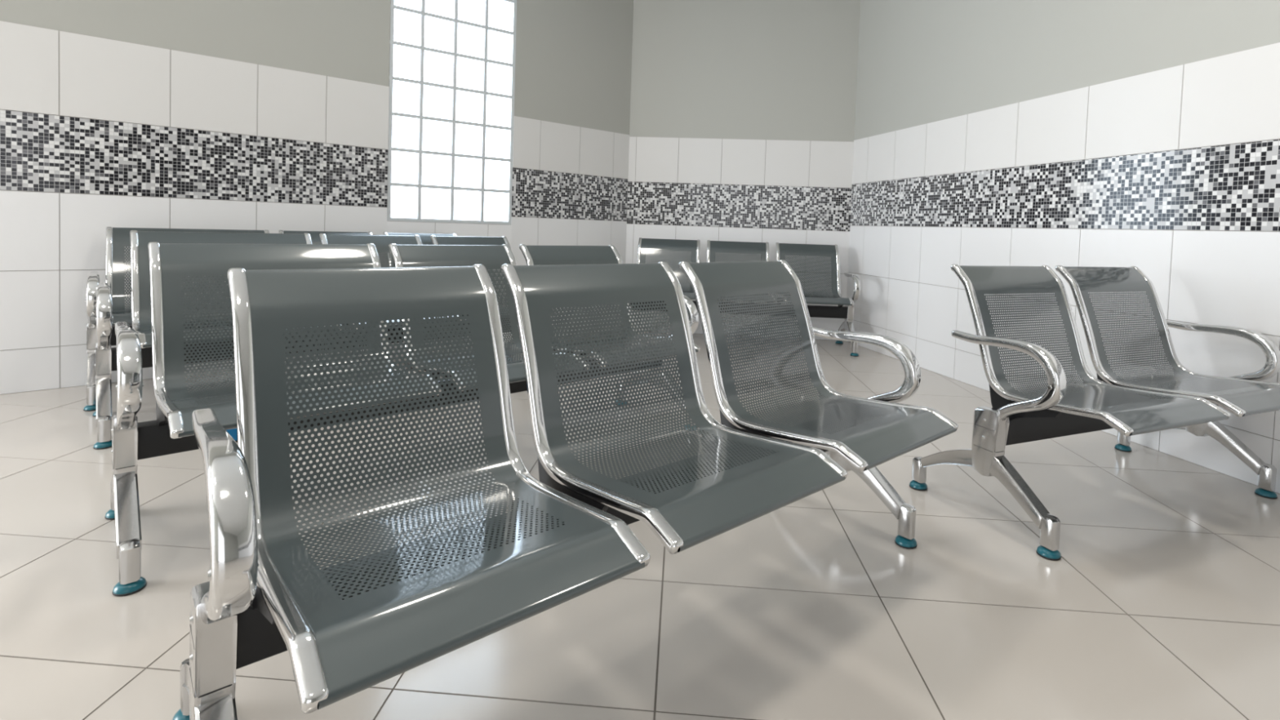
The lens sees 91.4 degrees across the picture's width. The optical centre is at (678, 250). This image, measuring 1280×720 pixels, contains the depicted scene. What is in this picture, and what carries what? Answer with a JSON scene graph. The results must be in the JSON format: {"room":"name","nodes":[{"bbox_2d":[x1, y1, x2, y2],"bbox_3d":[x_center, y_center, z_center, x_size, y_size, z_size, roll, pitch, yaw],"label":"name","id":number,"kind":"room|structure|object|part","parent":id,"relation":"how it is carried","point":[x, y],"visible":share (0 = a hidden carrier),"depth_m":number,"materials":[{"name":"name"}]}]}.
{"room":"waiting room","nodes":[
{"label":"waiting room","id":0,"kind":"room"},
{"bbox_2d":[0,0,633,394],"bbox_3d":[-3.860,-0.859,2.176,9.173,3.050,0.194,0,3,-42],"label":"wall","id":1,"kind":"structure","parent":0,"point":[272,115],"depth_m":3.40,"materials":[{"name":"white tile"}]},
{"bbox_2d":[386,0,516,224],"bbox_3d":[-1.517,-1.099,4.220,0.831,1.820,0.036,0,3,-37],"label":"window","id":2,"kind":"structure","parent":1,"relation":"in","point":[452,62],"depth_m":4.21,"materials":[{"name":"grey glass"}]},
{"bbox_2d":[0,331,1279,719],"bbox_3d":[-0.549,0.825,1.129,12.150,0.002,10.708,2,2,0],"label":"floor","id":3,"kind":"structure","parent":0,"point":[1161,601],"depth_m":1.49,"materials":[{"name":"beige tile"}]},
{"bbox_2d":[83,226,494,411],"bbox_3d":[-1.983,0.289,3.454,1.899,0.790,0.672,0,3,-42],"label":"bench","id":4,"kind":"object","parent":3,"relation":"on","point":[117,238],"visible":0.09,"depth_m":2.98,"materials":[{"name":"grey metal"}]},
{"bbox_3d":[-2.713,0.486,2.890,0.046,0.342,0.522,0,3,-42],"label":"leg frame","id":5,"kind":"part","parent":4,"relation":"part of","materials":[{"name":"silver metal"}]},
{"bbox_3d":[-2.661,0.242,2.833,0.043,0.288,0.380,0,3,-42],"label":"armrest","id":6,"kind":"part","parent":4,"relation":"part of","materials":[{"name":"silver metal"}]},
{"bbox_3d":[-2.593,0.101,2.837,0.025,0.409,0.601,0,3,-42],"label":"rail","id":7,"kind":"part","parent":4,"relation":"part of","materials":[{"name":"silver metal"}]},
{"bbox_3d":[-2.354,0.102,3.055,0.644,0.404,0.601,0,3,-42],"label":"seat","id":8,"kind":"part","parent":4,"relation":"part of","materials":[{"name":"grey metal"}]},
{"bbox_3d":[-1.891,0.103,3.477,0.464,0.404,0.601,0,3,-42],"label":"seat","id":9,"kind":"part","parent":4,"relation":"part of","materials":[{"name":"grey metal"}]},
{"bbox_3d":[-1.651,0.101,3.696,0.025,0.409,0.601,0,3,-42],"label":"rail","id":10,"kind":"part","parent":4,"relation":"part of","materials":[{"name":"silver metal"}]},
{"bbox_3d":[-1.489,0.103,3.844,0.436,0.404,0.601,0,3,-42],"label":"seat","id":11,"kind":"part","parent":4,"relation":"part of","materials":[{"name":"grey metal"}]},
{"bbox_2d":[92,230,514,448],"bbox_3d":[-1.545,0.320,3.062,1.945,0.790,0.672,0,3,-44],"label":"bench","id":12,"kind":"object","parent":3,"relation":"on","point":[105,355],"visible":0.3,"depth_m":2.62,"materials":[{"name":"grey metal"}]},
{"bbox_3d":[-2.280,0.517,2.468,0.046,0.342,0.522,0,3,-44],"label":"leg frame","id":13,"kind":"part","parent":12,"relation":"part of","materials":[{"name":"silver metal"}]},
{"bbox_3d":[-2.227,0.274,2.411,0.043,0.288,0.380,0,3,-44],"label":"armrest","id":14,"kind":"part","parent":12,"relation":"part of","materials":[{"name":"silver metal"}]},
{"bbox_3d":[-2.126,0.132,2.448,0.025,0.409,0.601,0,3,-44],"label":"rail","id":15,"kind":"part","parent":12,"relation":"part of","materials":[{"name":"silver metal"}]},
{"bbox_3d":[-1.891,0.133,2.671,0.644,0.404,0.601,0,3,-44],"label":"seat","id":16,"kind":"part","parent":12,"relation":"part of","materials":[{"name":"grey metal"}]},
{"bbox_3d":[-1.657,0.132,2.894,0.025,0.409,0.601,0,3,-44],"label":"rail","id":17,"kind":"part","parent":12,"relation":"part of","materials":[{"name":"silver metal"}]},
{"bbox_3d":[-1.606,0.132,2.942,0.025,0.409,0.601,0,3,-44],"label":"rail","id":18,"kind":"part","parent":12,"relation":"part of","materials":[{"name":"silver metal"}]},
{"bbox_3d":[-1.437,0.133,3.103,0.464,0.404,0.601,0,3,-44],"label":"seat","id":19,"kind":"part","parent":12,"relation":"part of","materials":[{"name":"grey metal"}]},
{"bbox_3d":[-1.201,0.131,3.326,0.025,0.409,0.601,0,3,-44],"label":"rail","id":20,"kind":"part","parent":12,"relation":"part of","materials":[{"name":"silver metal"}]},
{"bbox_3d":[-1.267,0.131,3.263,0.025,0.409,0.601,0,3,-44],"label":"rail","id":21,"kind":"part","parent":12,"relation":"part of","materials":[{"name":"silver metal"}]},
{"bbox_3d":[-1.042,0.132,3.477,0.436,0.404,0.601,0,3,-44],"label":"seat","id":22,"kind":"part","parent":12,"relation":"part of","materials":[{"name":"grey metal"}]},
{"bbox_3d":[-0.883,0.131,3.628,0.025,0.409,0.601,0,3,-44],"label":"rail","id":23,"kind":"part","parent":12,"relation":"part of","materials":[{"name":"silver metal"}]},
{"bbox_2d":[104,241,700,595],"bbox_3d":[-0.721,0.381,2.201,1.907,0.790,0.672,0,3,-44],"label":"bench","id":24,"kind":"object","parent":3,"relation":"on","point":[172,432],"visible":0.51,"depth_m":1.76,"materials":[{"name":"grey metal"}]},
{"bbox_3d":[-1.436,0.579,1.612,0.046,0.342,0.522,0,3,-44],"label":"leg frame","id":25,"kind":"part","parent":24,"relation":"part of","materials":[{"name":"silver metal"}]},
{"bbox_3d":[-1.382,0.336,1.556,0.043,0.288,0.380,0,3,-44],"label":"armrest","id":26,"kind":"part","parent":24,"relation":"part of","materials":[{"name":"silver metal"}]},
{"bbox_3d":[-1.301,0.194,1.575,0.025,0.409,0.601,0,3,-44],"label":"rail","id":27,"kind":"part","parent":24,"relation":"part of","materials":[{"name":"silver metal"}]},
{"bbox_3d":[-1.093,0.195,1.777,0.578,0.404,0.601,0,3,-44],"label":"seat","id":28,"kind":"part","parent":24,"relation":"part of","materials":[{"name":"grey metal"}]},
{"bbox_3d":[-0.885,0.194,1.979,0.025,0.409,0.601,0,3,-44],"label":"rail","id":29,"kind":"part","parent":24,"relation":"part of","materials":[{"name":"silver metal"}]},
{"bbox_3d":[-0.830,0.193,2.032,0.025,0.409,0.601,0,3,-44],"label":"rail","id":30,"kind":"part","parent":24,"relation":"part of","materials":[{"name":"silver metal"}]},
{"bbox_3d":[-0.672,0.194,2.186,0.440,0.404,0.601,0,3,-44],"label":"seat","id":31,"kind":"part","parent":24,"relation":"part of","materials":[{"name":"grey metal"}]},
{"bbox_3d":[-0.513,0.193,2.340,0.025,0.409,0.601,0,3,-44],"label":"rail","id":32,"kind":"part","parent":24,"relation":"part of","materials":[{"name":"silver metal"}]},
{"bbox_3d":[-0.456,0.193,2.395,0.025,0.409,0.601,0,3,-44],"label":"rail","id":33,"kind":"part","parent":24,"relation":"part of","materials":[{"name":"silver metal"}]},
{"bbox_3d":[-0.289,0.194,2.557,0.464,0.404,0.601,0,3,-44],"label":"seat","id":34,"kind":"part","parent":24,"relation":"part of","materials":[{"name":"grey metal"}]},
{"bbox_3d":[-0.122,0.192,2.719,0.025,0.409,0.601,0,3,-44],"label":"rail","id":35,"kind":"part","parent":24,"relation":"part of","materials":[{"name":"silver metal"}]},
{"bbox_3d":[-0.110,0.577,2.898,0.046,0.342,0.522,0,3,-44],"label":"leg frame","id":36,"kind":"part","parent":24,"relation":"part of","materials":[{"name":"silver metal"}]},
{"bbox_3d":[-0.056,0.333,2.842,0.043,0.288,0.380,0,3,-44],"label":"armrest","id":37,"kind":"part","parent":24,"relation":"part of","materials":[{"name":"silver metal"}]},
{"bbox_2d":[172,259,958,719],"bbox_3d":[-0.039,0.437,1.372,1.640,0.790,0.672,0,3,-42],"label":"bench","id":38,"kind":"object","parent":3,"relation":"on","point":[348,628],"visible":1,"depth_m":1.09,"materials":[{"name":"grey metal"}]},
{"bbox_3d":[-0.676,0.633,0.898,0.046,0.342,0.522,0,3,-42],"label":"leg frame","id":39,"kind":"part","parent":38,"relation":"part of","materials":[{"name":"silver metal"}]},
{"bbox_3d":[-0.624,0.389,0.840,0.043,0.288,0.380,0,3,-42],"label":"armrest","id":40,"kind":"part","parent":38,"relation":"part of","materials":[{"name":"silver metal"}]},
{"bbox_3d":[-0.558,0.248,0.843,0.025,0.409,0.601,0,3,-42],"label":"rail","id":41,"kind":"part","parent":38,"relation":"part of","materials":[{"name":"silver metal"}]},
{"bbox_3d":[-0.400,0.250,0.985,0.422,0.404,0.601,0,3,-42],"label":"seat","id":42,"kind":"part","parent":38,"relation":"part of","materials":[{"name":"grey metal"}]},
{"bbox_3d":[-0.242,0.248,1.127,0.025,0.409,0.601,0,3,-42],"label":"rail","id":43,"kind":"part","parent":38,"relation":"part of","materials":[{"name":"silver metal"}]},
{"bbox_3d":[-0.193,0.248,1.172,0.025,0.409,0.601,0,3,-42],"label":"rail","id":44,"kind":"part","parent":38,"relation":"part of","materials":[{"name":"silver metal"}]},
{"bbox_3d":[-0.025,0.250,1.324,0.450,0.404,0.601,0,3,-42],"label":"seat","id":45,"kind":"part","parent":38,"relation":"part of","materials":[{"name":"grey metal"}]},
{"bbox_3d":[0.143,0.249,1.475,0.025,0.409,0.601,0,3,-42],"label":"rail","id":46,"kind":"part","parent":38,"relation":"part of","materials":[{"name":"silver metal"}]},
{"bbox_3d":[0.201,0.249,1.527,0.025,0.409,0.601,0,3,-42],"label":"rail","id":47,"kind":"part","parent":38,"relation":"part of","materials":[{"name":"silver metal"}]},
{"bbox_3d":[0.361,0.250,1.672,0.430,0.404,0.601,0,3,-42],"label":"seat","id":48,"kind":"part","parent":38,"relation":"part of","materials":[{"name":"grey metal"}]},
{"bbox_3d":[0.549,0.390,1.899,0.043,0.288,0.380,0,3,-42],"label":"armrest","id":49,"kind":"part","parent":38,"relation":"part of","materials":[{"name":"silver metal"}]},
{"bbox_3d":[0.521,0.249,1.817,0.025,0.409,0.601,0,3,-42],"label":"rail","id":50,"kind":"part","parent":38,"relation":"part of","materials":[{"name":"silver metal"}]},
{"bbox_3d":[0.497,0.634,1.957,0.046,0.342,0.522,0,3,-42],"label":"leg frame","id":51,"kind":"part","parent":38,"relation":"part of","materials":[{"name":"silver metal"}]},
{"bbox_2d":[620,237,860,356],"bbox_3d":[0.446,0.328,4.683,1.745,0.790,0.672,2,2,2],"label":"bench","id":52,"kind":"object","parent":3,"relation":"on","point":[714,248],"visible":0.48,"depth_m":4.82,"materials":[{"name":"grey metal"}]},
{"bbox_3d":[-0.318,0.111,4.662,0.025,0.409,0.601,2,2,2],"label":"rail","id":53,"kind":"part","parent":52,"relation":"part of","materials":[{"name":"silver metal"}]},
{"bbox_3d":[-0.088,0.121,4.656,0.458,0.404,0.601,2,2,2],"label":"seat","id":54,"kind":"part","parent":52,"relation":"part of","materials":[{"name":"grey metal"}]},
{"bbox_3d":[0.141,0.128,4.649,0.025,0.409,0.601,2,2,2],"label":"rail","id":55,"kind":"part","parent":52,"relation":"part of","materials":[{"name":"silver metal"}]},
{"bbox_3d":[0.222,0.131,4.647,0.025,0.409,0.601,2,2,2],"label":"rail","id":56,"kind":"part","parent":52,"relation":"part of","materials":[{"name":"silver metal"}]},
{"bbox_3d":[0.452,0.140,4.641,0.458,0.404,0.601,2,2,2],"label":"seat","id":57,"kind":"part","parent":52,"relation":"part of","materials":[{"name":"grey metal"}]},
{"bbox_3d":[0.682,0.147,4.634,0.025,0.409,0.601,2,2,2],"label":"rail","id":58,"kind":"part","parent":52,"relation":"part of","materials":[{"name":"silver metal"}]},
{"bbox_3d":[0.763,0.150,4.632,0.025,0.409,0.601,2,2,2],"label":"rail","id":59,"kind":"part","parent":52,"relation":"part of","materials":[{"name":"silver metal"}]},
{"bbox_3d":[0.992,0.160,4.626,0.458,0.404,0.601,2,2,2],"label":"seat","id":60,"kind":"part","parent":52,"relation":"part of","materials":[{"name":"grey metal"}]},
{"bbox_3d":[1.222,0.167,4.619,0.025,0.409,0.601,2,2,2],"label":"rail","id":61,"kind":"part","parent":52,"relation":"part of","materials":[{"name":"silver metal"}]},
{"bbox_3d":[1.283,0.556,4.732,0.046,0.342,0.522,2,2,2],"label":"leg frame","id":62,"kind":"part","parent":52,"relation":"part of","materials":[{"name":"silver metal"}]},
{"bbox_3d":[1.290,0.311,4.658,0.043,0.288,0.380,2,2,2],"label":"armrest","id":63,"kind":"part","parent":52,"relation":"part of","materials":[{"name":"silver metal"}]},
{"bbox_2d":[909,264,1279,560],"bbox_3d":[1.510,0.462,2.133,1.220,0.790,0.672,1,2,-24],"label":"bench","id":64,"kind":"object","parent":3,"relation":"on","point":[1186,399],"visible":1,"depth_m":2.09,"materials":[{"name":"grey metal"}]},
{"bbox_3d":[0.948,0.649,1.962,0.046,0.342,0.522,1,2,-24],"label":"leg frame","id":65,"kind":"part","parent":64,"relation":"part of","materials":[{"name":"silver metal"}]},
{"bbox_3d":[0.983,0.406,1.894,0.043,0.288,0.380,1,2,-24],"label":"armrest","id":66,"kind":"part","parent":64,"relation":"part of","materials":[{"name":"silver metal"}]},
{"bbox_3d":[1.059,0.265,1.882,0.025,0.409,0.601,1,2,-24],"label":"rail","id":67,"kind":"part","parent":64,"relation":"part of","materials":[{"name":"silver metal"}]},
{"bbox_3d":[1.269,0.270,1.976,0.458,0.404,0.601,1,2,-24],"label":"seat","id":68,"kind":"part","parent":64,"relation":"part of","materials":[{"name":"grey metal"}]},
{"bbox_3d":[1.479,0.273,2.070,0.025,0.409,0.601,1,2,-24],"label":"rail","id":69,"kind":"part","parent":64,"relation":"part of","materials":[{"name":"silver metal"}]},
{"bbox_3d":[1.553,0.274,2.103,0.025,0.409,0.601,1,2,-24],"label":"rail","id":70,"kind":"part","parent":64,"relation":"part of","materials":[{"name":"silver metal"}]},
{"bbox_3d":[1.762,0.279,2.197,0.458,0.404,0.601,1,2,-24],"label":"seat","id":71,"kind":"part","parent":64,"relation":"part of","materials":[{"name":"grey metal"}]},
{"bbox_3d":[2.006,0.668,2.437,0.046,0.342,0.522,1,2,-24],"label":"leg frame","id":72,"kind":"part","parent":64,"relation":"part of","materials":[{"name":"silver metal"}]},
{"bbox_3d":[1.972,0.282,2.291,0.025,0.409,0.601,1,2,-24],"label":"rail","id":73,"kind":"part","parent":64,"relation":"part of","materials":[{"name":"silver metal"}]},
{"bbox_3d":[2.041,0.425,2.369,0.043,0.288,0.380,1,2,-24],"label":"armrest","id":74,"kind":"part","parent":64,"relation":"part of","materials":[{"name":"silver metal"}]},
{"bbox_2d":[625,0,860,340],"bbox_3d":[0.501,-0.818,5.128,1.841,3.050,0.003,2,2,5],"label":"wall","id":75,"kind":"structure","parent":0,"point":[743,112],"depth_m":5.12,"materials":[{"name":"white ceramic"}]},
{"bbox_2d":[844,0,1279,493],"bbox_3d":[2.497,-0.599,1.207,0.003,3.050,8.000,1,2,-16],"label":"wall","id":76,"kind":"structure","parent":0,"point":[1144,135],"depth_m":3.08,"materials":[{"name":"white tile"}]}
]}

